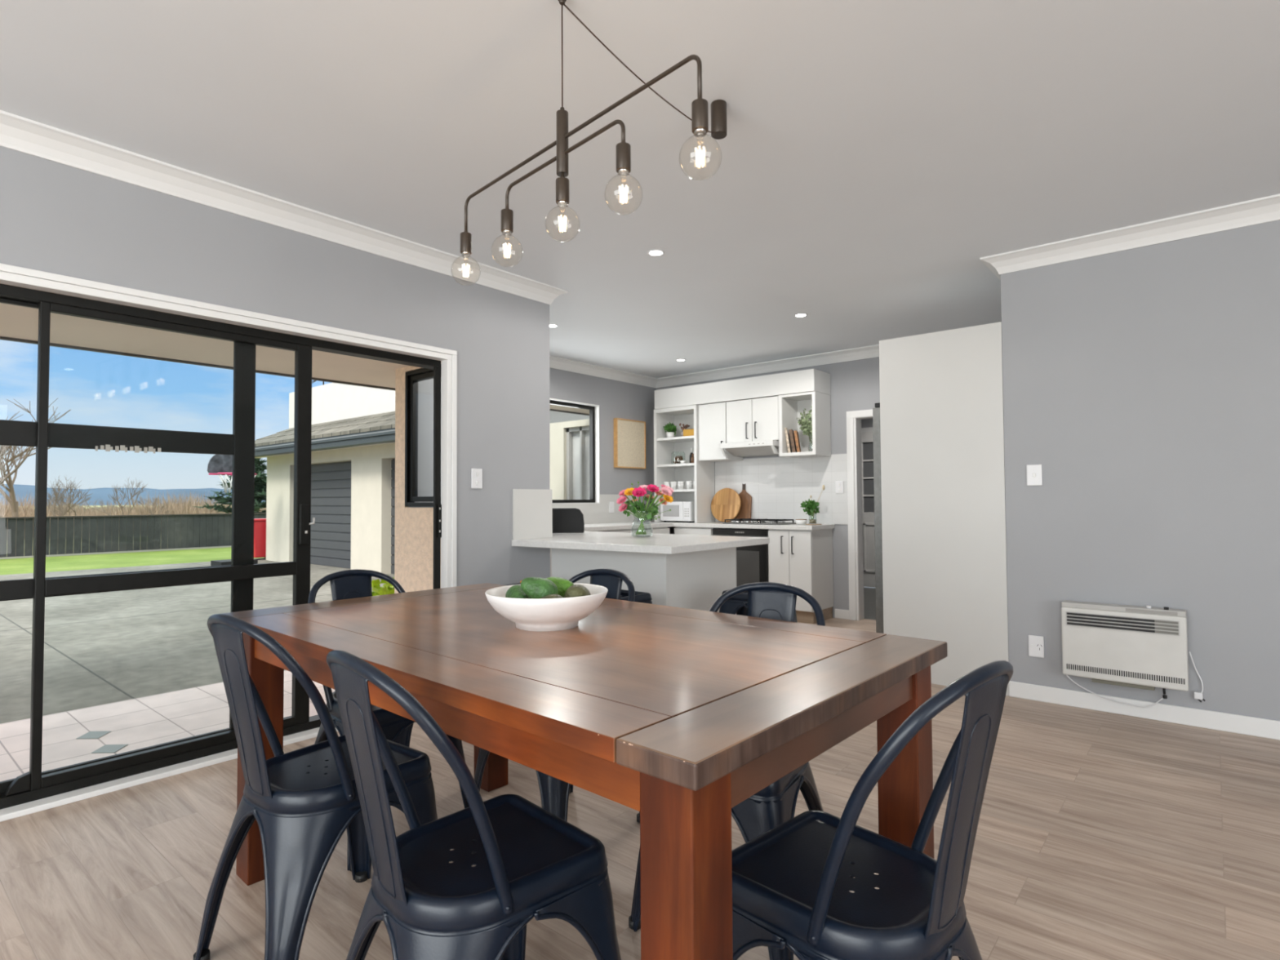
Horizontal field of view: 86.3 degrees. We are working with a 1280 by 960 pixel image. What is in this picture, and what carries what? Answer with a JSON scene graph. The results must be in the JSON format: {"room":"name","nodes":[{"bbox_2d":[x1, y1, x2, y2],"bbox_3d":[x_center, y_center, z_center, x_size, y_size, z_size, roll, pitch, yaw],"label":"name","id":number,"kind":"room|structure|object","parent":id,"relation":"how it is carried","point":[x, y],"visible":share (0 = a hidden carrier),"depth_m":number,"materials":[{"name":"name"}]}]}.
{"room":"dining room","nodes":[
{"label":"dining room","id":0,"kind":"room"},
{"bbox_2d":[0,146,550,586],"bbox_3d":[-2.668,-0.051,2.161,0.140,2.540,6.280,-2,-2,40],"label":"wall","id":1,"kind":"structure","parent":0,"point":[56,218],"depth_m":3.44,"materials":[{"name":"paint"}]},
{"bbox_2d":[0,727,337,822],"bbox_3d":[-2.052,1.223,2.812,0.110,0.022,2.915,-2,-2,40],"label":"trim","id":2,"kind":"structure","parent":1,"relation":"attached to","point":[11,812],"depth_m":2.74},
{"bbox_2d":[0,283,441,809],"bbox_3d":[-2.106,0.247,2.861,0.097,1.933,2.885,-2,-2,40],"label":"sliding door frame","id":3,"kind":"structure","parent":1,"relation":"in","point":[240,444],"depth_m":3.06,"materials":[{"name":"black metal"}]},
{"bbox_2d":[4,301,315,795],"bbox_3d":[-1.985,0.249,2.970,0.067,1.873,1.116,-2,-2,40],"label":"door","id":4,"kind":"structure","parent":3,"relation":"attached to","point":[33,780],"depth_m":2.85,"materials":[{"name":"black metal"}]},
{"bbox_2d":[0,262,457,588],"bbox_3d":[-2.032,0.228,2.838,0.072,2.012,2.945,-2,-2,40],"label":"trim","id":5,"kind":"structure","parent":1,"relation":"attached to","point":[448,362],"depth_m":3.38,"materials":[{"name":"paint"}]},
{"bbox_2d":[0,110,568,305],"bbox_3d":[-3.135,-1.256,2.717,1.689,0.095,6.248,-2,-2,40],"label":"trim","id":6,"kind":"structure","parent":1,"relation":"attached to","point":[18,133],"depth_m":3.06,"materials":[{"name":"paint"}]},
{"bbox_2d":[0,283,589,413],"bbox_3d":[-4.190,-0.983,2.324,2.360,0.030,14.140,-2,-2,40],"label":"soffit","id":7,"kind":"structure","parent":1,"relation":"attached to","point":[17,322],"depth_m":4.65,"materials":[{"name":"paint"}]},
{"bbox_2d":[0,336,589,415],"bbox_3d":[-5.109,-1.013,3.097,0.040,0.175,14.140,-2,-2,40],"label":"fascia","id":8,"kind":"object","parent":7,"relation":"attached to","point":[2,338],"depth_m":5.08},
{"bbox_2d":[471,468,482,488],"bbox_3d":[-0.971,-0.009,4.064,0.014,0.118,0.076,-2,-2,40],"label":"light switch","id":9,"kind":"object","parent":1,"relation":"attached to","point":[476,473],"visible":1,"depth_m":4.06,"materials":[{"name":"white plastic"}]},
{"bbox_2d":[512,488,552,539],"bbox_3d":[-0.689,0.218,4.396,0.010,0.317,0.327,-2,-2,40],"label":"panel","id":10,"kind":"object","parent":1,"relation":"attached to","point":[532,508],"depth_m":4.38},
{"bbox_2d":[394,360,440,593],"bbox_3d":[-1.067,0.261,5.344,1.638,2.320,0.975,-2,-2,40],"label":"exterior wall","id":11,"kind":"structure","parent":0,"point":[414,526],"depth_m":5.34,"materials":[{"name":"paint"}]},
{"bbox_2d":[404,368,433,506],"bbox_3d":[-1.575,-0.330,5.194,0.670,1.060,0.070,-2,-2,40],"label":"window","id":12,"kind":"structure","parent":11,"relation":"attached to","point":[412,377],"depth_m":5.36,"materials":[{"name":"black metal"}]},
{"bbox_2d":[408,380,433,507],"bbox_3d":[-1.315,0.024,5.046,1.626,2.540,0.120,-2,-2,40],"label":"wall","id":13,"kind":"structure","parent":0,"point":[420,383],"depth_m":5.48,"materials":[{"name":"paint"}]},
{"bbox_2d":[422,367,656,521],"bbox_3d":[-0.853,0.072,6.784,0.100,2.540,3.140,-2,-2,40],"label":"wall","id":14,"kind":"structure","parent":0,"point":[615,398],"depth_m":7.32,"materials":[{"name":"paint"}]},
{"bbox_2d":[549,397,599,504],"bbox_3d":[-0.853,-0.281,6.793,0.106,1.045,1.200,-2,-2,40],"label":"window","id":15,"kind":"structure","parent":14,"relation":"in","point":[594,435],"depth_m":7.22,"materials":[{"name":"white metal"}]},
{"bbox_2d":[552,494,637,524],"bbox_3d":[-0.924,0.289,6.604,0.012,0.305,2.780,-2,-2,40],"label":"backsplash","id":16,"kind":"structure","parent":14,"relation":"attached to","point":[594,513],"depth_m":7.24,"materials":[{"name":"tile"}]},
{"bbox_2d":[549,355,657,387],"bbox_3d":[-0.788,-1.153,6.759,0.088,0.095,3.140,-2,-2,40],"label":"trim","id":17,"kind":"structure","parent":14,"relation":"attached to","point":[556,362],"depth_m":7.21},
{"bbox_2d":[613,417,645,469],"bbox_3d":[-0.110,-0.398,7.572,0.047,0.536,0.492,-2,-2,40],"label":"cork board","id":18,"kind":"object","parent":14,"relation":"attached to","point":[629,435],"visible":1,"depth_m":7.54,"materials":[{"name":"beige fabric"}]},
{"bbox_2d":[0,0,1279,377],"bbox_3d":[1.369,-1.425,2.541,9.100,0.180,12.200,-2,-2,40],"label":"ceiling","id":19,"kind":"structure","parent":0,"point":[873,152],"depth_m":2.56,"materials":[{"name":"paint"}]},
{"bbox_2d":[450,0,726,285],"bbox_3d":[0.030,-0.994,2.133,0.793,0.689,1.116,1,-2,-44],"label":"pendant lamp","id":20,"kind":"object","parent":19,"relation":"hanging from","point":[700,106],"visible":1,"depth_m":1.87,"materials":[{"name":"brown metal"}]},
{"bbox_2d":[450,230,480,285],"bbox_3d":[-0.574,-0.733,2.252,0.095,0.182,0.095,-2,-2,40],"label":"bulb","id":21,"kind":"object","parent":20,"relation":"attached to","point":[465,237],"depth_m":2.24,"materials":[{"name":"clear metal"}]},
{"bbox_2d":[491,206,523,266],"bbox_3d":[-0.404,-0.739,2.074,0.095,0.182,0.095,-2,-2,40],"label":"bulb","id":22,"kind":"object","parent":20,"relation":"attached to","point":[507,214],"depth_m":2.06,"materials":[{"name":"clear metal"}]},
{"bbox_2d":[545,173,579,242],"bbox_3d":[-0.213,-0.750,1.875,0.095,0.190,0.095,-2,-2,40],"label":"bulb","id":23,"kind":"object","parent":20,"relation":"attached to","point":[562,182],"depth_m":1.86,"materials":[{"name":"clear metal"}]},
{"bbox_2d":[604,140,642,215],"bbox_3d":[-0.041,-0.752,1.696,0.095,0.182,0.095,-2,-2,40],"label":"bulb","id":24,"kind":"object","parent":20,"relation":"attached to","point":[623,148],"depth_m":1.69,"materials":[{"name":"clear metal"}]},
{"bbox_2d":[679,97,721,181],"bbox_3d":[0.134,-0.758,1.515,0.095,0.182,0.095,-2,-2,40],"label":"bulb","id":25,"kind":"object","parent":20,"relation":"attached to","point":[700,106],"depth_m":1.50,"materials":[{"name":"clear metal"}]},
{"bbox_2d":[647,249,664,256],"bbox_3d":[0.090,-1.287,3.871,0.100,0.004,0.100,-2,-2,40],"label":"recessed light","id":26,"kind":"object","parent":19,"relation":"in","point":[653,252],"visible":1,"depth_m":3.86,"materials":[{"name":"white plastic"}]},
{"bbox_2d":[0,586,1279,959],"bbox_3d":[1.379,1.265,2.534,9.000,0.121,12.100,-2,-2,40],"label":"floor","id":27,"kind":"structure","parent":0,"point":[1100,835],"depth_m":2.20,"materials":[{"name":"wood"}]},
{"bbox_2d":[193,613,437,959],"bbox_3d":[-0.816,0.757,1.762,0.460,0.881,0.504,-2,-2,37],"label":"cafe chair","id":28,"kind":"object","parent":27,"relation":"on","point":[301,817],"visible":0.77,"depth_m":1.60,"materials":[{"name":"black metal"}]},
{"bbox_2d":[306,568,469,871],"bbox_3d":[-0.922,0.778,2.439,0.504,0.881,0.460,-2,-2,41],"label":"cafe chair","id":29,"kind":"object","parent":27,"relation":"on","point":[356,583],"visible":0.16,"depth_m":2.47,"materials":[{"name":"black metal"}]},
{"bbox_2d":[326,649,621,959],"bbox_3d":[-0.329,0.742,1.328,0.504,0.881,0.460,1,-2,-44],"label":"cafe chair","id":30,"kind":"object","parent":27,"relation":"on","point":[531,862],"visible":1,"depth_m":1.23,"materials":[{"name":"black metal"}]},
{"bbox_2d":[474,568,639,822],"bbox_3d":[-0.275,0.773,2.393,0.460,0.881,0.504,-2,-2,39],"label":"cafe chair","id":31,"kind":"object","parent":27,"relation":"on","point":[554,792],"visible":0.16,"depth_m":2.31,"materials":[{"name":"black metal"}]},
{"bbox_2d":[221,582,947,959],"bbox_3d":[-0.286,0.802,1.894,1.873,0.790,1.018,-2,-2,42],"label":"dining table","id":32,"kind":"object","parent":27,"relation":"on","point":[673,716],"visible":0.76,"depth_m":1.36,"materials":[{"name":"brown wood"}]},
{"bbox_2d":[484,582,608,631],"bbox_3d":[-0.260,0.357,1.909,0.340,0.099,0.340,-2,-2,40],"label":"bowl","id":33,"kind":"object","parent":32,"relation":"on","point":[539,615],"visible":0.88,"depth_m":1.79,"materials":[{"name":"white ceramic"}]},
{"bbox_2d":[505,584,528,598],"bbox_3d":[-0.342,0.332,1.923,0.068,0.068,0.102,0,-2,-20],"label":"avocado","id":34,"kind":"object","parent":33,"relation":"in","point":[515,591],"visible":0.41,"depth_m":1.90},
{"bbox_2d":[520,577,558,598],"bbox_3d":[-0.277,0.308,1.885,0.102,0.080,0.075,0,-2,-26],"label":"avocado","id":35,"kind":"object","parent":33,"relation":"in","point":[533,587],"visible":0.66,"depth_m":1.86,"materials":[{"name":"food"}]},
{"bbox_2d":[546,577,573,597],"bbox_3d":[-0.242,0.319,1.970,0.110,0.075,0.076,-1,-2,31],"label":"avocado","id":36,"kind":"object","parent":33,"relation":"in","point":[562,584],"visible":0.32,"depth_m":1.95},
{"bbox_2d":[564,584,591,597],"bbox_3d":[-0.168,0.324,1.904,0.068,0.068,0.102,-1,-2,26],"label":"avocado","id":37,"kind":"object","parent":33,"relation":"in","point":[575,590],"visible":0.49,"depth_m":1.87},
{"bbox_2d":[550,527,669,577],"bbox_3d":[-0.486,0.909,6.645,0.558,0.854,1.829,-2,-2,40],"label":"base cabinet","id":38,"kind":"object","parent":27,"relation":"on","point":[655,530],"visible":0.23,"depth_m":6.77,"materials":[{"name":"white wood"}]},
{"bbox_2d":[511,520,834,554],"bbox_3d":[0.154,0.430,5.718,2.793,0.040,3.463,-2,-2,40],"label":"countertop","id":39,"kind":"structure","parent":38,"relation":"on","point":[591,540],"depth_m":4.23,"materials":[{"name":"stone"}]},
{"bbox_2d":[552,507,584,534],"bbox_3d":[-0.570,0.299,4.940,0.330,0.186,0.219,0,-2,-6],"label":"toaster","id":40,"kind":"object","parent":39,"relation":"on","point":[570,521],"visible":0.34,"depth_m":4.89,"materials":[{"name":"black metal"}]},
{"bbox_2d":[616,481,673,537],"bbox_3d":[0.035,0.191,4.513,0.379,0.366,0.195,-1,-2,5],"label":"flower vase","id":41,"kind":"object","parent":39,"relation":"on","point":[637,508],"visible":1,"depth_m":4.51,"materials":[{"name":"clear glass"}]},
{"bbox_2d":[660,501,694,522],"bbox_3d":[0.472,0.347,7.480,0.410,0.222,0.292,-2,-2,40],"label":"microwave oven","id":42,"kind":"object","parent":39,"relation":"on","point":[680,510],"visible":0.83,"depth_m":7.34,"materials":[{"name":"white plastic"}]},
{"bbox_2d":[653,404,715,522],"bbox_3d":[0.483,-0.163,7.478,0.573,1.241,0.340,-2,-2,40],"label":"shelf unit","id":43,"kind":"object","parent":39,"relation":"on","point":[702,473],"visible":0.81,"depth_m":7.53,"materials":[{"name":"wood"}]},
{"bbox_2d":[663,422,676,437],"bbox_3d":[0.335,-0.552,7.556,0.153,0.186,0.164,-1,-2,12],"label":"potted plant","id":44,"kind":"object","parent":43,"relation":"on","point":[670,428],"visible":0.97,"depth_m":7.51,"materials":[{"name":"green plant"}]},
{"bbox_2d":[711,488,741,521],"bbox_3d":[0.908,0.264,7.224,0.364,0.360,0.082,-2,-2,40],"label":"chopping board","id":45,"kind":"object","parent":39,"relation":"on","point":[726,504],"visible":0.98,"depth_m":7.21,"materials":[{"name":"wood"}]},
{"bbox_2d":[734,482,751,521],"bbox_3d":[1.090,0.230,7.170,0.190,0.436,0.064,-2,-2,40],"label":"paddle board","id":46,"kind":"object","parent":39,"relation":"on","point":[745,510],"visible":0.76,"depth_m":7.15,"materials":[{"name":"brown wood"}]},
{"bbox_2d":[722,518,795,524],"bbox_3d":[1.182,0.411,6.760,0.610,0.046,0.400,-2,-2,40],"label":"gas hob","id":47,"kind":"object","parent":39,"relation":"in","point":[739,521],"visible":1,"depth_m":6.67,"materials":[{"name":"metal"}]},
{"bbox_2d":[800,484,824,524],"bbox_3d":[1.623,0.233,6.446,0.246,0.376,0.150,-2,-2,40],"label":"potted plant","id":48,"kind":"object","parent":39,"relation":"on","point":[811,506],"visible":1,"depth_m":6.42,"materials":[{"name":"green plant"}]},
{"bbox_2d":[619,589,652,604],"bbox_3d":[-0.136,0.920,3.565,0.430,0.653,0.429,-2,-2,43],"label":"metal bar stool","id":49,"kind":"object","parent":27,"relation":"on","point":[640,597],"visible":0.05,"depth_m":3.54,"materials":[{"name":"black metal"}]},
{"bbox_2d":[551,546,736,614],"bbox_3d":[0.025,0.843,4.483,0.959,0.854,0.750,-2,-2,40],"label":"base cabinet","id":50,"kind":"object","parent":27,"relation":"on","point":[695,580],"visible":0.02,"depth_m":4.13,"materials":[{"name":"wood"}]},
{"bbox_2d":[674,526,715,535],"bbox_3d":[0.680,0.918,7.198,0.475,0.854,0.485,-2,-2,40],"label":"base cabinet","id":51,"kind":"object","parent":27,"relation":"on","point":[677,530],"visible":0.12,"depth_m":7.03,"materials":[{"name":"white wood"}]},
{"bbox_2d":[628,582,825,959],"bbox_3d":[0.285,0.755,1.919,0.460,0.881,0.504,-1,-2,33],"label":"cafe chair","id":52,"kind":"object","parent":27,"relation":"on","point":[773,806],"visible":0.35,"depth_m":1.81,"materials":[{"name":"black metal"}]},
{"bbox_2d":[712,528,768,586],"bbox_3d":[1.100,0.909,6.827,0.635,0.846,0.495,-2,-2,40],"label":"oven","id":53,"kind":"object","parent":27,"relation":"on","point":[753,561],"visible":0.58,"depth_m":6.58,"materials":[{"name":"glass"}]},
{"bbox_2d":[719,589,797,622],"bbox_3d":[0.633,0.918,3.657,0.430,0.653,0.429,-2,-2,36],"label":"metal bar stool","id":54,"kind":"object","parent":27,"relation":"on","point":[738,604],"visible":0.06,"depth_m":3.58,"materials":[{"name":"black metal"}]},
{"bbox_2d":[768,528,833,623],"bbox_3d":[1.522,0.892,6.489,0.445,0.854,0.490,-2,-2,40],"label":"base cabinet","id":55,"kind":"object","parent":27,"relation":"on","point":[802,559],"visible":0.72,"depth_m":6.33,"materials":[{"name":"white wood"}]},
{"bbox_2d":[731,660,1013,959],"bbox_3d":[0.390,0.735,1.235,0.460,0.881,0.504,1,-2,-42],"label":"cafe chair","id":56,"kind":"object","parent":27,"relation":"on","point":[793,882],"visible":0.9,"depth_m":1.13,"materials":[{"name":"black metal"}]},
{"bbox_2d":[872,402,884,633],"bbox_3d":[2.032,0.365,4.482,0.740,1.745,0.668,-2,-2,40],"label":"refrigerator","id":57,"kind":"object","parent":27,"relation":"on","point":[876,411],"visible":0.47,"depth_m":4.45,"materials":[{"name":"grey plastic"}]},
{"bbox_2d":[879,321,1008,696],"bbox_3d":[2.074,0.174,4.463,0.720,2.166,0.732,-2,-2,40],"label":"partition wall","id":58,"kind":"structure","parent":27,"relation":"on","point":[944,576],"depth_m":4.16,"materials":[{"name":"paint"}]},
{"bbox_2d":[656,356,879,617],"bbox_3d":[1.797,0.053,6.690,4.282,2.540,0.120,-2,-2,40],"label":"wall","id":59,"kind":"structure","parent":0,"point":[855,384],"depth_m":6.50,"materials":[{"name":"paint"}]},
{"bbox_2d":[697,401,742,462],"bbox_3d":[0.834,-0.499,7.179,0.356,0.588,0.360,-2,-2,40],"label":"upper cabinet","id":60,"kind":"object","parent":59,"relation":"attached to","point":[712,417],"visible":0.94,"depth_m":7.06,"materials":[{"name":"wood"}]},
{"bbox_2d":[654,368,831,408],"bbox_3d":[1.000,-0.903,7.061,1.895,0.207,0.360,-2,-2,40],"label":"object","id":61,"kind":"object","parent":59,"relation":"attached to","point":[810,380],"visible":0.86,"depth_m":6.79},
{"bbox_2d":[726,395,778,443],"bbox_3d":[1.201,-0.591,6.873,0.596,0.426,0.360,-2,-2,40],"label":"upper cabinet","id":62,"kind":"object","parent":59,"relation":"attached to","point":[755,419],"visible":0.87,"depth_m":6.75,"materials":[{"name":"wood"}]},
{"bbox_2d":[720,440,778,457],"bbox_3d":[1.170,-0.308,6.861,0.595,0.130,0.407,-2,-2,40],"label":"range hood","id":63,"kind":"object","parent":62,"relation":"attached to","point":[766,447],"visible":0.83,"depth_m":6.77,"materials":[{"name":"grey plastic"}]},
{"bbox_2d":[656,344,879,387],"bbox_3d":[1.707,-1.170,6.659,4.042,0.095,0.088,-2,-2,40],"label":"trim","id":64,"kind":"structure","parent":59,"relation":"attached to","point":[873,351],"depth_m":6.95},
{"bbox_2d":[715,453,848,524],"bbox_3d":[1.393,0.103,6.941,1.494,0.670,0.012,-2,-2,40],"label":"backsplash","id":65,"kind":"structure","parent":59,"relation":"attached to","point":[777,486],"depth_m":6.84,"materials":[{"name":"white tile"}]},
{"bbox_2d":[777,391,831,457],"bbox_3d":[1.586,-0.521,6.565,0.378,0.588,0.336,-2,-2,40],"label":"upper cabinet","id":66,"kind":"object","parent":59,"relation":"attached to","point":[790,406],"visible":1,"depth_m":6.54,"materials":[{"name":"wood"}]},
{"bbox_2d":[788,429,796,452],"bbox_3d":[1.484,-0.370,6.611,0.061,0.227,0.192,-1,-2,18],"label":"cookbook","id":67,"kind":"object","parent":66,"relation":"in","point":[791,431],"visible":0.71,"depth_m":6.52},
{"bbox_2d":[796,405,812,451],"bbox_3d":[1.596,-0.480,6.524,0.203,0.435,0.175,-2,-2,40],"label":"plant","id":68,"kind":"object","parent":66,"relation":"in","point":[806,427],"visible":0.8,"depth_m":6.52,"materials":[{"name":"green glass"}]},
{"bbox_2d":[834,608,848,619],"bbox_3d":[1.917,1.273,6.473,0.145,0.088,0.014,-2,-2,40],"label":"baseboard","id":69,"kind":"structure","parent":59,"relation":"attached to","point":[838,613],"depth_m":6.47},
{"bbox_2d":[846,408,872,620],"bbox_3d":[2.400,0.322,6.172,1.025,1.965,0.139,-2,-2,40],"label":"trim","id":70,"kind":"structure","parent":59,"relation":"attached to","point":[854,451],"depth_m":6.42,"materials":[{"name":"paint"}]},
{"bbox_2d":[861,418,872,427],"bbox_3d":[2.463,0.080,7.763,3.800,2.540,2.380,-2,-2,40],"label":"wall","id":71,"kind":"structure","parent":0,"point":[866,423],"depth_m":8.79,"materials":[{"name":"paint"}]},
{"bbox_2d":[861,431,875,587],"bbox_3d":[3.092,0.370,8.581,0.900,1.980,0.067,-2,-2,40],"label":"door","id":72,"kind":"structure","parent":71,"relation":"in","point":[867,437],"depth_m":8.72,"materials":[{"name":"white paint"}]},
{"bbox_2d":[1000,219,1279,720],"bbox_3d":[4.550,-0.067,3.111,4.820,2.540,1.828,-2,-2,40],"label":"wall","id":73,"kind":"structure","parent":0,"point":[1143,383],"depth_m":3.52,"materials":[{"name":"paint"}]},
{"bbox_2d":[1026,464,1042,485],"bbox_3d":[2.229,-0.028,3.856,0.076,0.118,0.014,-2,-2,40],"label":"light switch","id":74,"kind":"object","parent":73,"relation":"attached to","point":[1034,472],"visible":1,"depth_m":3.85,"materials":[{"name":"white plastic"}]},
{"bbox_2d":[1028,635,1044,657],"bbox_3d":[2.227,0.935,3.834,0.076,0.118,0.014,-2,-2,40],"label":"power socket","id":75,"kind":"object","parent":73,"relation":"attached to","point":[1036,643],"visible":1,"depth_m":3.83,"materials":[{"name":"white plastic"}]},
{"bbox_2d":[1061,600,1189,707],"bbox_3d":[2.500,0.905,3.542,0.539,0.528,0.111,-2,-2,40],"label":"heater","id":76,"kind":"object","parent":73,"relation":"attached to","point":[1135,646],"visible":1,"depth_m":3.49,"materials":[{"name":"metal"}]},
{"bbox_2d":[1065,611,1179,635],"bbox_3d":[2.467,0.736,3.505,0.478,0.073,0.005,-2,-2,40],"label":"grille","id":77,"kind":"object","parent":76,"relation":"attached to","point":[1132,624],"depth_m":3.50,"materials":[{"name":"grey plastic"}]},
{"bbox_2d":[1188,651,1204,702],"bbox_3d":[2.756,0.974,3.375,0.059,0.246,0.024,-2,-2,40],"label":"plug","id":78,"kind":"object","parent":76,"relation":"attached to","point":[1197,695],"visible":1,"depth_m":3.37,"materials":[{"name":"white plastic"}]},
{"bbox_2d":[979,193,1279,280],"bbox_3d":[4.435,-1.287,3.180,4.788,0.095,1.916,-2,-2,40],"label":"trim","id":79,"kind":"structure","parent":73,"relation":"attached to","point":[1266,209],"depth_m":3.53,"materials":[{"name":"paint"}]},
{"bbox_2d":[1008,680,1279,740],"bbox_3d":[3.920,1.143,2.409,4.700,0.088,0.014,-2,-2,40],"label":"baseboard","id":80,"kind":"structure","parent":73,"relation":"attached to","point":[1224,722],"depth_m":3.49,"materials":[{"name":"wood"}]},
{"label":"outside","id":81,"kind":"structure","parent":0,"visible":0},
{"bbox_2d":[0,557,394,724],"bbox_3d":[-10.732,1.531,4.005,11.140,0.180,20.400,-2,-2,40],"label":"driveway","id":82,"kind":"structure","parent":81,"point":[143,655],"depth_m":6.30,"materials":[{"name":"concrete"}]},
{"bbox_2d":[0,563,329,698],"bbox_3d":[-10.806,1.437,3.874,11.000,0.002,20.100,-2,-2,40],"label":"joint","id":83,"kind":"object","parent":82,"relation":"on","point":[73,660],"visible":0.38,"depth_m":5.86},
{"bbox_2d":[207,454,257,565],"bbox_3d":[-7.892,0.556,13.232,0.986,2.270,0.870,-2,-2,40],"label":"basketball hoop","id":84,"kind":"object","parent":82,"relation":"on","point":[221,464],"visible":0.49,"depth_m":13.09},
{"bbox_2d":[253,518,266,558],"bbox_3d":[-8.379,1.307,15.057,0.580,0.900,0.674,-2,-2,40],"label":"wheelie bin","id":85,"kind":"object","parent":82,"relation":"on","point":[260,524],"visible":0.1,"depth_m":14.84,"materials":[{"name":"red plastic"}]},
{"bbox_2d":[371,574,394,595],"bbox_3d":[-2.231,1.141,6.061,0.725,0.622,0.754,-2,-2,40],"label":"bush","id":86,"kind":"object","parent":82,"relation":"on","point":[387,588],"visible":0.05,"depth_m":5.98,"materials":[{"name":"green plant"}]},
{"bbox_2d":[254,411,589,573],"bbox_3d":[-3.174,0.191,12.867,11.200,2.921,4.360,-2,-2,40],"label":"garage","id":87,"kind":"structure","parent":82,"relation":"on","point":[353,460],"depth_m":12.29,"materials":[{"name":"beige paint"}]},
{"bbox_2d":[288,382,589,428],"bbox_3d":[-2.387,-1.480,13.167,10.500,1.030,4.050,-2,-2,40],"label":"storey","id":88,"kind":"object","parent":87,"relation":"on","point":[331,402],"visible":0.07,"depth_m":13.29,"materials":[{"name":"white paint"}]},
{"bbox_2d":[571,430,589,499],"bbox_3d":[-0.683,-0.087,8.764,0.540,1.130,0.005,-2,-2,40],"label":"blind","id":89,"kind":"object","parent":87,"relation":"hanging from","point":[575,469],"depth_m":8.86,"materials":[{"name":"fabric"}]},
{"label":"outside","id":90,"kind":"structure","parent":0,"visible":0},
{"bbox_2d":[6,504,226,555],"bbox_3d":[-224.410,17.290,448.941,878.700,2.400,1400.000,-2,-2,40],"label":"ground","id":91,"kind":"structure","parent":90,"point":[183,504],"depth_m":256.86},
{"bbox_2d":[0,444,35,542],"bbox_3d":[-18.556,0.143,19.859,2.559,4.568,2.080,-1,-2,20],"label":"bare tree","id":92,"kind":"object","parent":91,"relation":"on","point":[11,500],"visible":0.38,"depth_m":20.00,"materials":[{"name":"plant"}]},
{"bbox_2d":[0,398,71,485],"bbox_3d":[-16.354,0.115,17.069,2.980,4.457,3.914,-2,-2,44],"label":"bare tree","id":93,"kind":"object","parent":91,"relation":"on","point":[2,449],"visible":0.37,"depth_m":17.02,"materials":[{"name":"plant"}]},
{"bbox_2d":[46,494,76,528],"bbox_3d":[-22.459,1.566,26.505,1.519,2.158,0.985,-1,-2,32],"label":"bare tree","id":94,"kind":"object","parent":91,"relation":"on","point":[51,504],"visible":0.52,"depth_m":26.49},
{"bbox_2d":[46,475,92,550],"bbox_3d":[-21.563,1.207,25.584,1.968,2.809,1.115,-1,-2,12],"label":"bare tree","id":95,"kind":"object","parent":91,"relation":"on","point":[55,494],"visible":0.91,"depth_m":25.51,"materials":[{"name":"plant"}]},
{"bbox_2d":[81,478,146,515],"bbox_3d":[-22.514,1.296,29.443,2.750,2.871,1.253,0,-2,-4],"label":"bare tree","id":96,"kind":"object","parent":91,"relation":"on","point":[114,498],"visible":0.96,"depth_m":29.37,"materials":[{"name":"plant"}]},
{"bbox_2d":[0,488,266,538],"bbox_3d":[-31.549,1.760,39.409,14.856,2.621,33.651,-2,-2,40],"label":"scrub","id":97,"kind":"object","parent":91,"relation":"on","point":[179,508],"visible":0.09,"depth_m":38.32,"materials":[{"name":"plant"}]},
{"bbox_2d":[6,502,266,515],"bbox_3d":[-36.887,2.711,49.322,1.887,2.600,45.673,-2,-2,40],"label":"hedgerow","id":98,"kind":"object","parent":91,"relation":"on","point":[79,506],"visible":0.02,"depth_m":47.59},
{"bbox_2d":[136,495,173,519],"bbox_3d":[-21.602,1.721,30.414,0.949,2.061,1.544,-2,-2,42],"label":"bare tree","id":99,"kind":"object","parent":91,"relation":"on","point":[153,509],"visible":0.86,"depth_m":30.30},
{"bbox_2d":[191,457,266,513],"bbox_3d":[-14.135,0.713,24.943,4.132,3.669,3.587,0,-2,2],"label":"conifer","id":100,"kind":"object","parent":91,"relation":"on","point":[260,479],"visible":0.25,"depth_m":24.70,"materials":[{"name":"plant"}]},
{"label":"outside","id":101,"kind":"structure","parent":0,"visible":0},
{"bbox_2d":[0,547,264,575],"bbox_3d":[-15.115,1.799,11.332,5.000,0.220,30.000,-2,-2,40],"label":"lawn","id":102,"kind":"structure","parent":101,"point":[60,563],"depth_m":15.16,"materials":[{"name":"plant"}]},
{"bbox_2d":[0,512,266,559],"bbox_3d":[-13.351,1.379,17.134,0.110,0.975,39.142,-2,-2,40],"label":"fence","id":103,"kind":"object","parent":102,"relation":"on","point":[201,531],"visible":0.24,"depth_m":17.30,"materials":[{"name":"wood"}]},
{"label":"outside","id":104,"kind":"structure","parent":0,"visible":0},
{"bbox_2d":[0,670,334,781],"bbox_3d":[-4.968,1.345,0.845,1.760,0.100,10.960,-2,-2,40],"label":"patio","id":105,"kind":"structure","parent":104,"point":[141,722],"depth_m":3.79,"materials":[{"name":"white tile"}]},
{"bbox_2d":[76,730,111,738],"bbox_3d":[-2.917,1.364,3.645,0.112,0.007,0.128,0,-2,-9],"label":"tile","id":106,"kind":"object","parent":105,"relation":"on","point":[91,735],"depth_m":3.64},
{"bbox_2d":[91,744,128,753],"bbox_3d":[-2.671,1.357,3.439,0.112,0.007,0.128,0,-2,-9],"label":"tile","id":107,"kind":"object","parent":105,"relation":"on","point":[106,748],"depth_m":3.43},
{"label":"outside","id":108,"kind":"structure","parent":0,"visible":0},
{"bbox_2d":[0,484,265,506],"bbox_3d":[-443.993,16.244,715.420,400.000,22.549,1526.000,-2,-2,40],"label":"hills","id":109,"kind":"structure","parent":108,"point":[99,495],"depth_m":538.23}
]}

